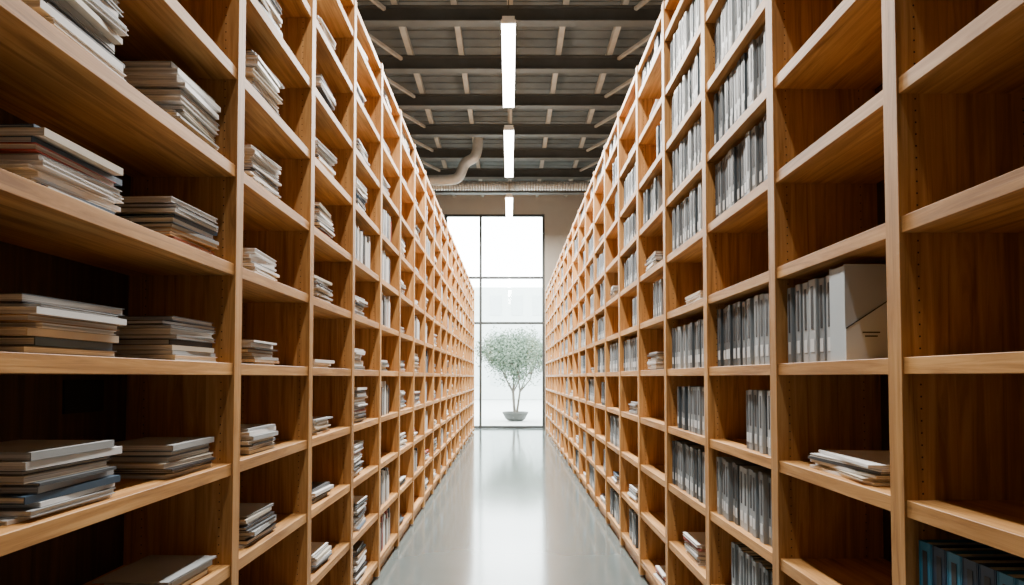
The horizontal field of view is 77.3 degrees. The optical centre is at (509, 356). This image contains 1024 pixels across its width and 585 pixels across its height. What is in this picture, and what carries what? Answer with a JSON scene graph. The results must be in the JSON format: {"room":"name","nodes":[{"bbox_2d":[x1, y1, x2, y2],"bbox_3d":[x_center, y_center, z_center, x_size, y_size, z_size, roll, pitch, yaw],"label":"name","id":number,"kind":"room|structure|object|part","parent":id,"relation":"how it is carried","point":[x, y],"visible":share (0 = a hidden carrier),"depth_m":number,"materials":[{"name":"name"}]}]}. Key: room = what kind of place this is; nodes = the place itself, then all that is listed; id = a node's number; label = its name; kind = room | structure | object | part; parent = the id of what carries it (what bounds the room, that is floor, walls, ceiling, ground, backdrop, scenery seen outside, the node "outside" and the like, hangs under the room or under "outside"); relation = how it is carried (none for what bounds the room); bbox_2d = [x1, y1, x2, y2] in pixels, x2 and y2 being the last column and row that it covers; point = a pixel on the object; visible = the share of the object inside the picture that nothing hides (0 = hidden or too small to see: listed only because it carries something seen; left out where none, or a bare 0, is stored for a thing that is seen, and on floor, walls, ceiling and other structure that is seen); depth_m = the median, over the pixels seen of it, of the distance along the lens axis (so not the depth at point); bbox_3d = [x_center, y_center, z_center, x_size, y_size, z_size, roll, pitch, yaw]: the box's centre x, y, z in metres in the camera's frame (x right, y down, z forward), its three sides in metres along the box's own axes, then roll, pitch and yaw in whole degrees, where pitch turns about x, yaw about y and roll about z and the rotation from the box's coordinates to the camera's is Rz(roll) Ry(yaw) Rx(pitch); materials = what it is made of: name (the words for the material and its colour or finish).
{"room":"library aisle","nodes":[
{"label":"library aisle","id":0,"kind":"room"},
{"bbox_2d":[357,5,660,178],"bbox_3d":[0.000,-5.263,8.269,7.180,0.240,21.450,0,-2,0],"label":"ceiling beams","id":1,"kind":"structure","parent":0,"point":[371,15],"depth_m":11.30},
{"bbox_2d":[427,137,482,185],"bbox_3d":[-2.091,-4.758,15.157,2.917,1.397,0.240,0,-2,0],"label":"ventilation duct","id":2,"kind":"object","parent":1,"relation":"attached to","point":[466,162],"visible":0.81,"depth_m":15.05,"materials":[{"name":"beige metal"}]},
{"bbox_2d":[501,0,515,106],"bbox_3d":[-0.020,-4.690,9.477,0.190,0.949,2.550,0,-2,0],"label":"pendant light","id":3,"kind":"object","parent":1,"relation":"hanging from","point":[508,22],"visible":1,"depth_m":9.05,"materials":[{"name":"white plastic"}]},
{"bbox_2d":[504,125,513,176],"bbox_3d":[-0.020,-4.575,13.125,0.190,0.949,2.750,0,-2,0],"label":"pendant light","id":4,"kind":"object","parent":1,"relation":"hanging from","point":[508,129],"visible":0.94,"depth_m":12.64,"materials":[{"name":"white plastic"}]},
{"bbox_2d":[370,428,649,584],"bbox_3d":[0.000,1.935,7.443,7.600,0.200,25.400,0,-2,0],"label":"floor","id":5,"kind":"structure","parent":0,"point":[510,509],"depth_m":6.67,"materials":[{"name":"concrete"}]},
{"bbox_2d":[0,0,473,584],"bbox_3d":[-1.250,-0.174,9.608,0.420,4.149,18.160,0,-2,0],"label":"bookcase","id":6,"kind":"object","parent":5,"relation":"on","point":[54,244],"visible":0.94,"depth_m":2.45,"materials":[{"name":"brown wood"}]},
{"bbox_2d":[0,0,472,584],"bbox_3d":[-1.203,-0.244,9.612,0.332,4.003,17.558,0,-2,0],"label":"stacks","id":7,"kind":"object","parent":6,"relation":"in","point":[38,478],"visible":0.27,"depth_m":2.05,"materials":[{"name":"paper"}]},
{"bbox_2d":[355,129,472,552],"bbox_3d":[-1.180,-0.214,11.461,0.222,4.059,14.181,0,-2,0],"label":"books","id":8,"kind":"object","parent":6,"relation":"on","point":[362,243],"visible":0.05,"depth_m":5.56,"materials":[{"name":"paper"}]},
{"bbox_2d":[545,0,1023,584],"bbox_3d":[1.250,-0.183,9.305,0.420,4.149,18.853,0,-2,0],"label":"bookcase","id":9,"kind":"object","parent":5,"relation":"on","point":[895,128],"visible":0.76,"depth_m":2.48,"materials":[{"name":"brown wood"}]},
{"bbox_2d":[546,0,830,584],"bbox_3d":[1.188,-0.250,10.401,0.251,4.063,16.513,0,-2,0],"label":"binders","id":10,"kind":"object","parent":9,"relation":"in","point":[744,490],"visible":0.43,"depth_m":3.18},
{"bbox_2d":[550,99,889,584],"bbox_3d":[1.212,-0.142,10.211,0.321,3.836,16.665,0,-2,0],"label":"stacks","id":11,"kind":"object","parent":9,"relation":"on","point":[870,467],"visible":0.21,"depth_m":2.27,"materials":[{"name":"paper"}]},
{"bbox_2d":[829,264,887,360],"bbox_3d":[1.190,-0.141,2.070,0.260,0.305,0.100,0,-2,0],"label":"box file","id":12,"kind":"object","parent":9,"relation":"in","point":[858,292],"visible":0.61,"depth_m":2.03,"materials":[{"name":"beige cardboard"}]},
{"bbox_2d":[919,540,1023,584],"bbox_3d":[1.189,0.609,1.431,0.241,0.275,0.482,0,-2,0],"label":"binders","id":13,"kind":"object","parent":9,"relation":"in","point":[941,562],"visible":0.97,"depth_m":1.55,"materials":[{"name":"plastic"}]},
{"bbox_2d":[435,195,584,427],"bbox_3d":[0.000,-1.541,20.208,7.200,7.550,0.300,0,-2,0],"label":"wall","id":14,"kind":"structure","parent":0,"point":[560,212],"depth_m":20.15,"materials":[{"name":"beige paint"}]},
{"bbox_2d":[445,214,544,427],"bbox_3d":[-0.480,-1.129,20.095,3.140,6.720,0.120,0,-2,0],"label":"frame","id":15,"kind":"object","parent":14,"relation":"attached to","point":[480,277],"visible":0.76,"depth_m":20.05,"materials":[{"name":"black metal"}]},
{"bbox_2d":[356,0,665,167],"bbox_3d":[0.000,-5.811,7.686,7.600,0.200,25.400,0,-2,0],"label":"ceiling","id":16,"kind":"structure","parent":0,"point":[367,28],"depth_m":11.81,"materials":[{"name":"grey metal"}]},
{"bbox_2d":[368,0,651,180],"bbox_3d":[0.000,-5.313,8.271,5.244,0.050,21.103,0,-2,0],"label":"braces","id":17,"kind":"object","parent":16,"relation":"attached to","point":[376,2],"depth_m":12.22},
{"bbox_2d":[390,0,629,197],"bbox_3d":[0.000,-5.462,7.675,5.890,0.110,24.950,0,-2,0],"label":"ceiling joists","id":18,"kind":"object","parent":16,"relation":"attached to","point":[403,30],"depth_m":12.15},
{"bbox_2d":[357,1,662,180],"bbox_3d":[0.000,-5.709,7.563,7.180,0.010,24.520,0,-2,0],"label":"ribs","id":19,"kind":"object","parent":16,"relation":"attached to","point":[372,32],"visible":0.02,"depth_m":12.96,"materials":[{"name":"grey metal"}]},
{"bbox_2d":[434,181,590,194],"bbox_3d":[0.000,-4.685,17.756,7.180,0.320,0.200,0,-2,0],"label":"beam","id":20,"kind":"structure","parent":0,"point":[438,192],"depth_m":17.65,"materials":[{"name":"grey metal"}]},
{"bbox_2d":[505,194,512,217],"bbox_3d":[-0.020,-4.449,17.148,0.190,0.949,2.000,0,-2,0],"label":"pendant light","id":21,"kind":"object","parent":20,"relation":"hanging from","point":[509,197],"visible":0.88,"depth_m":16.84,"materials":[{"name":"white plastic"}]},
{"bbox_3d":[3.700,-1.938,7.565,0.200,7.550,25.000,0,-2,0],"label":"wall","id":22,"kind":"structure","parent":0,"visible":0},
{"bbox_2d":[431,181,589,190],"bbox_3d":[0.007,-4.476,16.749,7.175,0.250,0.250,0,-2,0],"label":"flexible duct","id":23,"kind":"object","parent":22,"relation":"attached to","point":[462,185],"visible":0.51,"depth_m":16.66,"materials":[{"name":"metal"}]},
{"label":"outside","id":24,"kind":"structure","parent":0,"visible":0},
{"bbox_2d":[474,400,541,425],"bbox_3d":[0.000,2.785,35.130,40.000,0.120,30.000,0,-2,0],"label":"pavement","id":25,"kind":"structure","parent":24,"point":[492,415],"depth_m":29.22,"materials":[{"name":"white concrete"}]},
{"bbox_2d":[473,287,541,399],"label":"window","id":26,"kind":"structure","parent":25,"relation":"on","point":[499,304],"depth_m":45.59,"materials":[{"name":"white glass"}]},
{"bbox_2d":[475,324,541,420],"bbox_3d":[0.188,0.539,23.775,3.629,3.616,3.513,1,-2,-37],"label":"potted tree","id":27,"kind":"object","parent":25,"relation":"on","point":[508,353],"visible":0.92,"depth_m":23.05,"materials":[{"name":"green plant"}]},
{"bbox_3d":[0.200,2.181,23.543,0.960,0.320,0.960,0,-2,0],"label":"planter","id":28,"kind":"part","parent":27,"relation":"part of","materials":[{"name":"ceramic"}]}
]}

